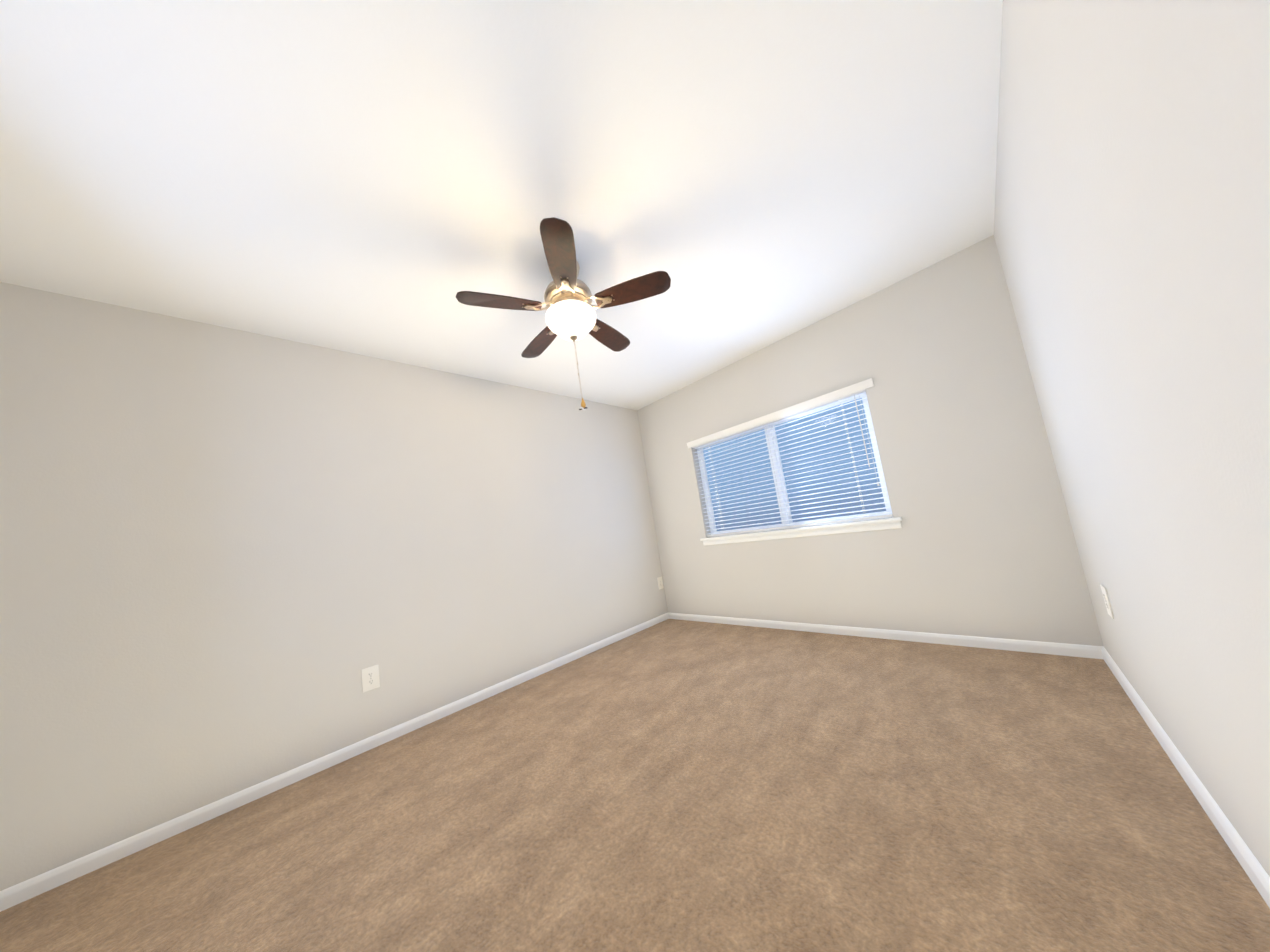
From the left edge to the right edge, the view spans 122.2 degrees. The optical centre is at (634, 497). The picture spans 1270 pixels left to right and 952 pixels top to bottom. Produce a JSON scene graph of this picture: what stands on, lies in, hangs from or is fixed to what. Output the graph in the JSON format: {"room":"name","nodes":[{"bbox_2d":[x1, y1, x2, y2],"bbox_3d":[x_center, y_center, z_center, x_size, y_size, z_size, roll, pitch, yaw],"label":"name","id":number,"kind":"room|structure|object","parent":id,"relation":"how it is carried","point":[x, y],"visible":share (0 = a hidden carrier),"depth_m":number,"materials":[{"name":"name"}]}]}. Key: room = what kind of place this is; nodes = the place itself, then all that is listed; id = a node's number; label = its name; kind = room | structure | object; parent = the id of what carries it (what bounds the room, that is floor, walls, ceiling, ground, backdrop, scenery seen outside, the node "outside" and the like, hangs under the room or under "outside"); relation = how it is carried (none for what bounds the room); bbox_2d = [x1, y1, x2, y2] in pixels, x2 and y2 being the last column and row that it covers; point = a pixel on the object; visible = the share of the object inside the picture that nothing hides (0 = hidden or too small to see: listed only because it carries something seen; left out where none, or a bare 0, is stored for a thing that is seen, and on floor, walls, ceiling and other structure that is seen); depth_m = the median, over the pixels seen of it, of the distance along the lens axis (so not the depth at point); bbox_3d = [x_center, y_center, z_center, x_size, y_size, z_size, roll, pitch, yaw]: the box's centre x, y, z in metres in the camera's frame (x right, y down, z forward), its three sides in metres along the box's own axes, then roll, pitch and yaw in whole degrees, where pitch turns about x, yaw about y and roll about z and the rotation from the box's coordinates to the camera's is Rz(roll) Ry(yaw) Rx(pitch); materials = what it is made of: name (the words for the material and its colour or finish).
{"room":"empty bedroom","nodes":[
{"label":"empty bedroom","id":0,"kind":"room"},
{"bbox_2d":[0,282,667,890],"bbox_3d":[-1.273,0.244,2.698,4.350,2.440,0.160,-3,-8,-45],"label":"wall","id":1,"kind":"structure","parent":0,"point":[234,560],"depth_m":1.83,"materials":[{"name":"paint"}]},
{"bbox_2d":[0,613,668,911],"bbox_3d":[-1.041,1.399,2.523,4.030,0.064,0.013,-3,-8,-45],"label":"baseboard","id":2,"kind":"structure","parent":1,"relation":"attached to","point":[16,894],"depth_m":1.70,"materials":[{"name":"paint"}]},
{"bbox_2d":[361,665,379,692],"bbox_3d":[-1.570,1.075,2.081,0.082,0.132,0.007,-3,-8,-45],"label":"electrical outlet","id":3,"kind":"object","parent":1,"relation":"attached to","point":[370,679],"visible":1,"depth_m":2.08,"materials":[{"name":"white plastic"}]},
{"bbox_2d":[657,577,663,589],"bbox_3d":[0.286,0.965,3.948,0.082,0.132,0.007,-3,-8,-45],"label":"electrical outlet","id":4,"kind":"object","parent":1,"relation":"attached to","point":[660,582],"visible":1,"depth_m":3.94,"materials":[{"name":"white plastic"}]},
{"bbox_2d":[0,0,1002,409],"bbox_3d":[-0.355,-1.288,1.709,4.350,0.120,3.340,-3,-8,-45],"label":"ceiling","id":5,"kind":"structure","parent":0,"point":[382,178],"depth_m":1.31,"materials":[{"name":"paint"}]},
{"bbox_2d":[456,217,670,409],"bbox_3d":[-0.333,-0.823,1.832,1.015,0.778,0.995,-3,-8,-45],"label":"ceiling fan","id":6,"kind":"object","parent":5,"relation":"hanging from","point":[570,315],"visible":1,"depth_m":1.72,"materials":[{"name":"brown wood"}]},
{"bbox_2d":[0,619,1269,951],"bbox_3d":[0.011,1.204,1.465,4.350,0.060,3.340,-3,-8,-45],"label":"floor","id":7,"kind":"structure","parent":0,"point":[672,785],"depth_m":1.21,"materials":[{"name":"carpet"}]},
{"bbox_2d":[637,235,1102,645],"bbox_3d":[1.308,-0.099,3.068,0.160,2.440,3.020,-3,-8,-45],"label":"wall","id":8,"kind":"structure","parent":0,"point":[981,542],"depth_m":2.36,"materials":[{"name":"paint"}]},
{"bbox_2d":[687,378,901,545],"bbox_3d":[1.245,-0.181,3.097,0.193,1.079,1.680,-3,-8,-45],"label":"window","id":9,"kind":"structure","parent":8,"relation":"in","point":[788,527],"depth_m":2.96,"materials":[{"name":"white plastic"}]},
{"bbox_2d":[668,612,1102,658],"bbox_3d":[1.419,1.074,2.893,0.013,0.064,3.020,-3,-8,-45],"label":"baseboard","id":10,"kind":"structure","parent":8,"relation":"attached to","point":[1076,650],"depth_m":2.36,"materials":[{"name":"paint"}]},
{"bbox_2d":[994,0,1269,876],"bbox_3d":[0.933,-0.299,0.473,4.350,2.440,0.160,-3,-8,-45],"label":"wall","id":11,"kind":"structure","parent":0,"point":[1132,217],"depth_m":0.74,"materials":[{"name":"paint"}]},
{"bbox_2d":[1100,584,1113,618],"bbox_3d":[2.075,0.456,1.540,0.082,0.132,0.007,-3,-8,-45],"label":"electrical outlet","id":12,"kind":"object","parent":11,"relation":"attached to","point":[1107,600],"visible":1,"depth_m":1.52,"materials":[{"name":"white plastic"}]},
{"bbox_2d":[1101,646,1269,907],"bbox_3d":[1.045,0.886,0.419,4.030,0.064,0.013,-3,-8,-45],"label":"baseboard","id":13,"kind":"structure","parent":11,"relation":"attached to","point":[1255,871],"depth_m":0.99,"materials":[{"name":"paint"}]},
{"label":"outside","id":14,"kind":"structure","parent":0,"visible":0},
{"bbox_2d":[703,398,885,530],"bbox_3d":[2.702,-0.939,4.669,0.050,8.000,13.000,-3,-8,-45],"label":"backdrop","id":15,"kind":"structure","parent":14,"point":[787,464],"depth_m":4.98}
]}

